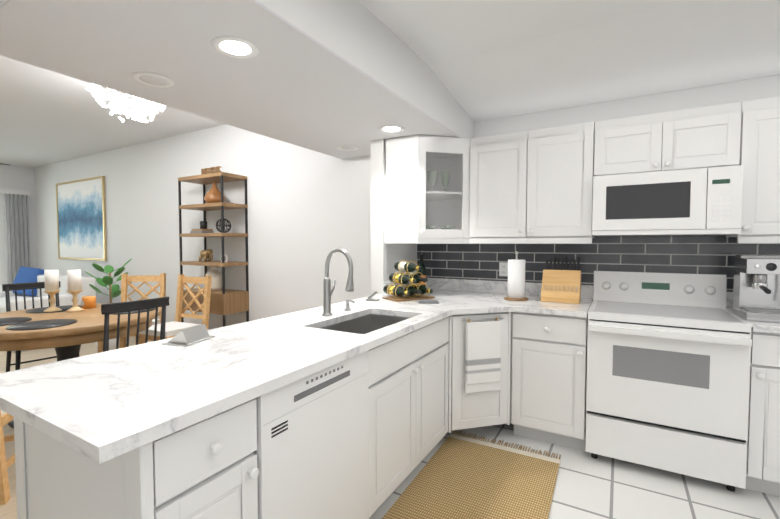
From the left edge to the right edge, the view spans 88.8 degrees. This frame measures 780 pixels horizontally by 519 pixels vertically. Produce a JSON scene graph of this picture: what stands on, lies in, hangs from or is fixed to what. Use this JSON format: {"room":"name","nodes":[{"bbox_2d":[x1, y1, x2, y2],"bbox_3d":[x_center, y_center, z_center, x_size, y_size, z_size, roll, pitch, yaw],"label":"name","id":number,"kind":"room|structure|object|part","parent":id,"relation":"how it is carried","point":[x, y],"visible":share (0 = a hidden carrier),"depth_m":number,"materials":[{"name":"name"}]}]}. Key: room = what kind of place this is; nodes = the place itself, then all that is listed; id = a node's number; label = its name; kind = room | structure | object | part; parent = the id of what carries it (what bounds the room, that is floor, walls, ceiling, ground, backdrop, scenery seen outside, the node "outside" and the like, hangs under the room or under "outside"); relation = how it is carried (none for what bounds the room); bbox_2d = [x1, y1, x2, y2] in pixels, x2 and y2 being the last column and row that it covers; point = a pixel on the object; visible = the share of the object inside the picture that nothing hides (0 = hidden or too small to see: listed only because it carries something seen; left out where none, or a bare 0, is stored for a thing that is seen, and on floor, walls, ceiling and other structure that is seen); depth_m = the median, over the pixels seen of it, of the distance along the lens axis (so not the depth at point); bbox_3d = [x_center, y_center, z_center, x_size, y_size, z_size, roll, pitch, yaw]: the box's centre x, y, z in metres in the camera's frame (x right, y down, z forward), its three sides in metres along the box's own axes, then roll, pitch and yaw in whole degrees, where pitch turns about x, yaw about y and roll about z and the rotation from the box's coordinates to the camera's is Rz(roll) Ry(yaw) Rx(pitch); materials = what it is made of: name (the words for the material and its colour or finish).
{"room":"kitchen","nodes":[
{"label":"kitchen","id":0,"kind":"room"},
{"bbox_2d":[0,164,36,288],"bbox_3d":[-8.233,-0.238,4.943,0.120,2.750,6.020,1,3,30],"label":"wall","id":1,"kind":"structure","parent":0,"point":[14,177],"depth_m":7.26,"materials":[{"name":"white paint"}]},
{"bbox_2d":[0,188,30,283],"bbox_3d":[-7.425,-0.088,6.100,0.110,2.240,3.020,1,3,30],"label":"vertical blinds","id":2,"kind":"object","parent":1,"relation":"attached to","point":[18,193],"visible":0.73,"depth_m":7.20,"materials":[{"name":"grey fabric"}]},
{"bbox_2d":[0,336,152,518],"bbox_3d":[-4.775,1.234,3.108,7.960,0.050,6.200,1,3,30],"label":"floor","id":3,"kind":"structure","parent":0,"point":[8,509],"depth_m":4.35,"materials":[{"name":"beige wood"}]},
{"bbox_2d":[0,410,14,504],"bbox_3d":[-2.221,0.751,2.094,0.444,0.999,0.553,-1,2,-18],"label":"rattan chair","id":4,"kind":"object","parent":3,"relation":"on","point":[5,464],"visible":0.25,"depth_m":2.03,"materials":[{"name":"brown wood"}]},
{"bbox_2d":[2,281,60,371],"bbox_3d":[-3.279,0.708,3.730,0.482,0.956,0.440,2,3,38],"label":"chair","id":5,"kind":"object","parent":3,"relation":"on","point":[6,288],"visible":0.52,"depth_m":3.76,"materials":[{"name":"black paint"}]},
{"bbox_2d":[0,266,95,351],"bbox_3d":[-5.119,0.621,5.651,1.860,0.978,0.960,1,3,30],"label":"sofa","id":6,"kind":"object","parent":3,"relation":"on","point":[27,275],"visible":0.35,"depth_m":5.53,"materials":[{"name":"white fabric"}]},
{"bbox_2d":[0,303,161,428],"bbox_3d":[-2.566,0.825,3.180,1.310,0.762,1.310,1,3,30],"label":"round dining table","id":7,"kind":"object","parent":3,"relation":"on","point":[66,341],"visible":0.48,"depth_m":2.84,"materials":[{"name":"brown wood"}]},
{"bbox_2d":[0,317,76,329],"bbox_3d":[-2.626,0.454,2.824,0.780,0.004,0.387,0,2,9],"label":"placemat","id":8,"kind":"object","parent":7,"relation":"on","point":[18,323],"depth_m":2.81,"materials":[{"name":"grey fabric"}]},
{"bbox_2d":[43,270,61,311],"bbox_3d":[-2.824,0.263,3.330,0.120,0.348,0.120,1,3,30],"label":"candle holder","id":9,"kind":"object","parent":7,"relation":"on","point":[51,278],"visible":1,"depth_m":3.30,"materials":[{"name":"white wax"}]},
{"bbox_2d":[25,306,81,312],"bbox_3d":[-2.887,0.431,3.435,0.377,0.004,0.377,-2,3,-42],"label":"placemat","id":10,"kind":"object","parent":7,"relation":"on","point":[38,310],"depth_m":3.41,"materials":[{"name":"grey fabric"}]},
{"bbox_2d":[66,270,83,311],"bbox_3d":[-2.644,0.262,3.342,0.120,0.348,0.120,1,3,30],"label":"candle holder","id":11,"kind":"object","parent":7,"relation":"on","point":[74,283],"visible":1,"depth_m":3.31,"materials":[{"name":"brown wood"}]},
{"bbox_2d":[81,296,95,308],"bbox_3d":[-2.653,0.380,3.512,0.100,0.100,0.102,1,3,30],"label":"jar candle","id":12,"kind":"object","parent":7,"relation":"on","point":[88,302],"visible":1,"depth_m":3.48,"materials":[{"name":"orange wax"}]},
{"bbox_2d":[112,308,155,314],"bbox_3d":[-2.202,0.433,3.374,0.378,0.004,0.378,1,2,24],"label":"placemat","id":13,"kind":"object","parent":7,"relation":"on","point":[151,309],"depth_m":3.30,"materials":[{"name":"grey fabric"}]},
{"bbox_2d":[85,258,131,352],"bbox_3d":[-3.212,0.572,4.588,0.405,1.158,0.432,1,3,30],"label":"potted plant","id":14,"kind":"object","parent":3,"relation":"on","point":[114,289],"visible":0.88,"depth_m":4.52,"materials":[{"name":"green plant"}]},
{"bbox_2d":[97,273,165,352],"bbox_3d":[-2.721,0.667,4.248,0.444,0.999,0.553,0,2,-8],"label":"rattan chair","id":15,"kind":"object","parent":3,"relation":"on","point":[126,280],"visible":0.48,"depth_m":4.45,"materials":[{"name":"brown wood"}]},
{"bbox_2d":[101,296,169,351],"bbox_3d":[-1.860,0.745,2.769,0.482,0.956,0.440,1,3,30],"label":"chair","id":16,"kind":"object","parent":3,"relation":"on","point":[128,306],"visible":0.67,"depth_m":2.61,"materials":[{"name":"black paint"}]},
{"bbox_2d":[135,274,211,344],"bbox_3d":[-2.185,0.674,4.070,0.444,0.999,0.553,1,2,23],"label":"rattan chair","id":17,"kind":"object","parent":3,"relation":"on","point":[175,327],"visible":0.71,"depth_m":4.19,"materials":[{"name":"brown wood"}]},
{"bbox_2d":[178,166,248,326],"bbox_3d":[-2.068,0.040,4.673,0.784,2.214,0.344,1,3,30],"label":"shelf unit","id":18,"kind":"object","parent":3,"relation":"on","point":[223,301],"depth_m":4.54,"materials":[{"name":"black paint"}]},
{"bbox_3d":[-2.083,-1.011,4.641,0.328,0.110,0.028,1,3,30],"label":"believe letters on the shelf","id":19,"kind":"part","parent":18,"relation":"part of","materials":[{"name":"brown wood"}]},
{"bbox_2d":[199,249,227,261],"bbox_3d":[-2.084,-0.047,4.679,0.438,0.150,0.096,1,3,30],"label":"elephant figurine","id":20,"kind":"object","parent":18,"relation":"on","point":[205,254],"visible":0.96,"depth_m":4.70,"materials":[{"name":"brown metal"}]},
{"bbox_2d":[206,266,221,290],"bbox_3d":[-2.068,0.226,4.681,0.200,0.280,0.200,1,3,30],"label":"jug","id":21,"kind":"object","parent":18,"relation":"on","point":[216,275],"visible":0.83,"depth_m":4.62,"materials":[{"name":"white ceramic"}]},
{"bbox_2d":[204,182,224,202],"bbox_3d":[-2.033,-0.763,4.622,0.230,0.265,0.230,1,3,30],"label":"vase","id":22,"kind":"object","parent":18,"relation":"on","point":[213,195],"visible":0.71,"depth_m":4.55,"materials":[{"name":"orange ceramic"}]},
{"bbox_2d":[0,56,224,167],"bbox_3d":[-4.481,-1.582,2.829,8.438,0.100,6.200,1,3,30],"label":"ceiling","id":23,"kind":"structure","parent":0,"point":[47,117],"depth_m":4.64,"materials":[{"name":"white paint"}]},
{"bbox_2d":[86,83,165,122],"bbox_3d":[-2.183,-1.359,3.359,0.640,0.387,0.640,1,3,30],"label":"crystal chandelier","id":24,"kind":"object","parent":23,"relation":"hanging from","point":[122,103],"visible":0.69,"depth_m":3.34,"materials":[{"name":"white glass"}]},
{"bbox_2d":[0,0,473,158],"bbox_3d":[-0.533,-1.225,2.527,1.283,0.590,2.800,1,3,30],"label":"soffit beam","id":25,"kind":"structure","parent":23,"relation":"attached to","point":[327,77],"depth_m":1.90,"materials":[{"name":"white paint"}]},
{"bbox_2d":[131,72,174,87],"bbox_3d":[-1.201,-0.907,2.022,0.190,0.006,0.190,1,3,30],"label":"recessed light","id":26,"kind":"object","parent":25,"relation":"attached to","point":[152,79],"visible":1,"depth_m":2.01,"materials":[{"name":"white"}]},
{"bbox_2d":[211,36,258,58],"bbox_3d":[-0.655,-0.894,1.690,0.190,0.006,0.190,1,3,30],"label":"recessed light","id":27,"kind":"object","parent":25,"relation":"attached to","point":[233,47],"visible":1,"depth_m":1.68,"materials":[{"name":"white"}]},
{"bbox_2d":[336,145,357,150],"bbox_3d":[-0.369,-0.963,3.457,0.190,0.006,0.190,1,3,30],"label":"recessed light","id":28,"kind":"object","parent":25,"relation":"attached to","point":[347,147],"visible":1,"depth_m":3.43,"materials":[{"name":"white"}]},
{"bbox_2d":[379,125,404,132],"bbox_3d":[0.011,-0.941,2.885,0.190,0.006,0.190,1,3,30],"label":"recessed light","id":29,"kind":"object","parent":25,"relation":"attached to","point":[391,128],"visible":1,"depth_m":2.87,"materials":[{"name":"white"}]},
{"bbox_2d":[34,124,370,329],"bbox_3d":[-3.314,-0.267,5.684,7.900,2.750,0.180,1,3,30],"label":"wall","id":30,"kind":"structure","parent":0,"point":[309,210],"depth_m":4.71,"materials":[{"name":"white paint"}]},
{"bbox_2d":[56,176,106,260],"bbox_3d":[-5.127,-0.647,6.590,1.610,1.310,0.032,1,3,30],"label":"framed picture","id":31,"kind":"object","parent":30,"relation":"attached to","point":[81,218],"visible":1,"depth_m":6.54,"materials":[{"name":"paper"}]},
{"bbox_2d":[370,139,416,294],"bbox_3d":[0.049,0.113,3.502,0.120,2.160,0.620,1,3,30],"label":"wall","id":32,"kind":"structure","parent":0,"point":[385,258],"depth_m":3.22,"materials":[{"name":"white paint"}]},
{"bbox_2d":[358,0,692,64],"bbox_3d":[0.802,-1.204,-0.207,3.762,0.100,6.200,1,3,30],"label":"ceiling","id":33,"kind":"structure","parent":0,"point":[428,32],"depth_m":2.06,"materials":[{"name":"white paint"}]},
{"bbox_2d":[369,423,779,518],"bbox_3d":[0.552,1.353,0.037,4.340,0.050,6.200,1,3,30],"label":"floor","id":34,"kind":"structure","parent":0,"point":[587,486],"depth_m":2.13,"materials":[{"name":"white tile"}]},
{"bbox_2d":[14,398,258,518],"bbox_3d":[-0.791,0.842,1.248,0.765,0.882,0.341,1,3,30],"label":"base cabinet","id":35,"kind":"object","parent":34,"relation":"on","point":[207,468],"visible":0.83,"depth_m":1.07,"materials":[{"name":"white wood"}]},
{"bbox_2d":[14,425,17,518],"bbox_3d":[-0.650,0.802,2.272,0.014,0.878,2.250,1,3,30],"label":"panel","id":36,"kind":"object","parent":35,"relation":"attached to","point":[15,467],"visible":0.08,"depth_m":1.29,"materials":[{"name":"white"}]},
{"bbox_2d":[253,350,368,518],"bbox_3d":[-0.514,0.828,1.637,0.634,0.875,0.597,1,3,30],"label":"dishwasher","id":37,"kind":"object","parent":34,"relation":"on","point":[312,451],"visible":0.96,"depth_m":1.44,"materials":[{"name":"white metal"}]},
{"bbox_2d":[369,317,448,517],"bbox_3d":[-0.164,0.799,2.332,0.764,0.880,0.954,1,3,30],"label":"base cabinet","id":38,"kind":"object","parent":34,"relation":"on","point":[408,401],"visible":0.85,"depth_m":2.05,"materials":[{"name":"white wood"}]},
{"bbox_2d":[382,430,560,518],"bbox_3d":[0.351,1.250,1.898,0.742,0.012,1.786,1,3,30],"label":"jute rug","id":39,"kind":"object","parent":34,"relation":"on","point":[460,477],"visible":1,"depth_m":2.18,"materials":[{"name":"beige carpet"}]},
{"bbox_2d":[446,312,512,432],"bbox_3d":[0.457,0.770,3.086,1.023,0.878,0.973,1,3,30],"label":"base cabinet","id":40,"kind":"object","parent":34,"relation":"on","point":[478,409],"visible":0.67,"depth_m":2.62,"materials":[{"name":"white wood"}]},
{"bbox_2d":[0,278,495,463],"bbox_3d":[-0.187,0.395,2.292,0.810,0.341,2.969,1,3,30],"label":"countertop","id":41,"kind":"structure","parent":40,"relation":"on","point":[100,408],"depth_m":1.28,"materials":[{"name":"white stone"}]},
{"bbox_2d":[162,324,214,345],"bbox_3d":[-0.856,0.317,1.699,0.120,0.060,0.170,1,2,15],"label":"outlet","id":42,"kind":"object","parent":41,"relation":"on","point":[191,336],"visible":1,"depth_m":1.65,"materials":[{"name":"silver metal"}]},
{"bbox_2d":[322,248,353,315],"bbox_3d":[-0.289,0.129,2.272,0.213,0.390,0.092,1,3,30],"label":"pull-down faucet","id":43,"kind":"object","parent":41,"relation":"on","point":[327,292],"visible":1,"depth_m":2.28,"materials":[{"name":"silver metal"}]},
{"bbox_2d":[344,299,354,310],"bbox_3d":[-0.250,0.283,2.468,0.072,0.067,0.040,1,3,30],"label":"soap dispenser","id":44,"kind":"object","parent":41,"relation":"on","point":[347,305],"visible":1,"depth_m":2.46,"materials":[{"name":"silver metal"}]},
{"bbox_2d":[366,292,379,300],"bbox_3d":[-0.126,0.267,2.905,0.080,0.066,0.060,1,3,30],"label":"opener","id":45,"kind":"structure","parent":41,"relation":"on","point":[371,296],"depth_m":2.89,"materials":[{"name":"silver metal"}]},
{"bbox_2d":[382,260,434,301],"bbox_3d":[0.141,0.152,3.000,0.340,0.288,0.302,-1,3,-32],"label":"wine rack","id":46,"kind":"object","parent":41,"relation":"on","point":[410,290],"visible":1,"depth_m":2.96,"materials":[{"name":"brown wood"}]},
{"bbox_2d":[417,251,425,286],"bbox_3d":[0.279,0.100,3.531,0.076,0.352,0.076,1,3,30],"label":"wine bottle","id":47,"kind":"object","parent":41,"relation":"on","point":[423,270],"visible":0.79,"depth_m":3.51,"materials":[{"name":"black glass"}]},
{"bbox_2d":[419,300,438,303],"bbox_3d":[0.269,0.295,2.770,0.140,0.020,0.060,0,2,5],"label":"cloth","id":48,"kind":"object","parent":41,"relation":"on","point":[428,302],"visible":1,"depth_m":2.74,"materials":[{"name":"grey"}]},
{"bbox_2d":[461,316,503,392],"bbox_3d":[0.604,0.621,2.599,0.300,0.485,0.044,-1,2,-15],"label":"towel","id":49,"kind":"object","parent":40,"relation":"attached to","point":[483,356],"visible":1,"depth_m":2.58,"materials":[{"name":"white fabric"}]},
{"bbox_2d":[456,281,593,317],"bbox_3d":[0.971,0.274,2.756,0.729,0.135,0.999,1,3,30],"label":"countertop","id":50,"kind":"structure","parent":40,"relation":"on","point":[488,297],"depth_m":2.81,"materials":[{"name":"white stone"}]},
{"bbox_2d":[504,251,527,300],"bbox_3d":[0.934,0.119,2.945,0.170,0.358,0.170,1,3,30],"label":"paper towel holder","id":51,"kind":"object","parent":50,"relation":"on","point":[516,280],"visible":1,"depth_m":2.89,"materials":[{"name":"white paper"}]},
{"bbox_2d":[541,257,580,303],"bbox_3d":[1.224,0.143,2.848,0.250,0.319,0.160,1,3,30],"label":"knife block","id":52,"kind":"object","parent":50,"relation":"on","point":[561,286],"visible":1,"depth_m":2.82,"materials":[{"name":"brown wood"}]},
{"bbox_2d":[511,312,587,450],"bbox_3d":[1.169,0.780,2.844,0.449,0.878,0.685,1,3,30],"label":"base cabinet","id":53,"kind":"object","parent":34,"relation":"on","point":[549,368],"visible":0.98,"depth_m":2.57,"materials":[{"name":"white wood"}]},
{"bbox_2d":[585,271,752,491],"bbox_3d":[1.679,0.667,2.507,0.758,1.130,0.739,1,3,30],"label":"electric range","id":54,"kind":"object","parent":34,"relation":"on","point":[668,370],"visible":1,"depth_m":2.25,"materials":[{"name":"white metal"},{"name":"grey glass"},{"name":"black paint"}]},
{"bbox_2d":[746,330,779,496],"bbox_3d":[2.443,0.808,2.110,0.955,0.878,0.685,1,3,30],"label":"base cabinet","id":55,"kind":"object","parent":34,"relation":"on","point":[763,462],"visible":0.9,"depth_m":2.05,"materials":[{"name":"white wood"}]},
{"bbox_2d":[726,292,779,333],"bbox_3d":[2.450,0.300,2.086,0.978,0.135,0.680,1,3,30],"label":"countertop","id":56,"kind":"structure","parent":55,"relation":"on","point":[758,326],"depth_m":2.04,"materials":[{"name":"white stone"}]},
{"bbox_2d":[733,255,779,322],"bbox_3d":[2.074,0.155,2.185,0.225,0.345,0.364,1,3,30],"label":"espresso machine","id":57,"kind":"object","parent":56,"relation":"on","point":[756,292],"visible":1,"depth_m":2.21,"materials":[{"name":"grey metal"}]},
{"bbox_2d":[428,0,779,121],"bbox_3d":[2.114,-1.182,2.068,3.762,0.120,0.948,1,3,30],"label":"ceiling","id":58,"kind":"structure","parent":0,"point":[692,44],"depth_m":2.42,"materials":[{"name":"white paint"}]},
{"bbox_2d":[474,74,779,137],"bbox_3d":[2.148,-0.152,2.708,4.540,2.750,0.120,1,3,30],"label":"wall","id":59,"kind":"structure","parent":0,"point":[741,91],"depth_m":2.82,"materials":[{"name":"white paint"}]},
{"bbox_2d":[384,135,470,243],"bbox_3d":[0.368,-0.542,3.296,0.611,0.825,0.613,1,3,30],"label":"upper cabinet","id":60,"kind":"object","parent":59,"relation":"attached to","point":[414,204],"visible":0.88,"depth_m":3.12,"materials":[{"name":"white wood"}]},
{"bbox_2d":[469,131,527,243],"bbox_3d":[0.884,-0.536,3.147,0.433,0.825,0.353,1,3,30],"label":"upper cabinet","id":61,"kind":"object","parent":59,"relation":"attached to","point":[498,186],"visible":1,"depth_m":3.02,"materials":[{"name":"white wood"}]},
{"bbox_2d":[526,122,594,243],"bbox_3d":[1.260,-0.528,2.930,0.432,0.825,0.353,1,3,30],"label":"upper cabinet","id":62,"kind":"object","parent":59,"relation":"attached to","point":[560,173],"visible":1,"depth_m":2.80,"materials":[{"name":"white wood"}]},
{"bbox_2d":[417,235,779,291],"bbox_3d":[1.649,-0.092,2.924,3.220,0.585,0.008,1,3,30],"label":"tile backsplash","id":63,"kind":"structure","parent":59,"relation":"attached to","point":[690,254],"depth_m":2.96,"materials":[{"name":"black tile"}]},
{"bbox_2d":[499,262,507,275],"bbox_3d":[0.948,0.085,3.324,0.072,0.116,0.009,1,3,30],"label":"electrical outlet","id":64,"kind":"object","parent":63,"relation":"attached to","point":[503,268],"visible":0.98,"depth_m":3.32,"materials":[{"name":"white plastic"}]},
{"bbox_2d":[594,102,740,175],"bbox_3d":[1.778,-0.739,2.623,0.760,0.380,0.353,1,3,30],"label":"upper cabinet","id":65,"kind":"object","parent":59,"relation":"attached to","point":[700,137],"visible":0.94,"depth_m":2.48,"materials":[{"name":"white wood"}]},
{"bbox_2d":[592,165,742,235],"bbox_3d":[1.763,-0.351,2.611,0.756,0.391,0.414,1,3,30],"label":"over-the-range microwave","id":66,"kind":"object","parent":65,"relation":"attached to","point":[699,202],"visible":1,"depth_m":2.41,"materials":[{"name":"white plastic"},{"name":"black glass"}]},
{"bbox_2d":[726,96,779,242],"bbox_3d":[2.524,-0.500,2.202,0.958,0.825,0.353,1,3,30],"label":"upper cabinet","id":67,"kind":"object","parent":59,"relation":"attached to","point":[760,147],"visible":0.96,"depth_m":2.27,"materials":[{"name":"white wood"}]}
]}

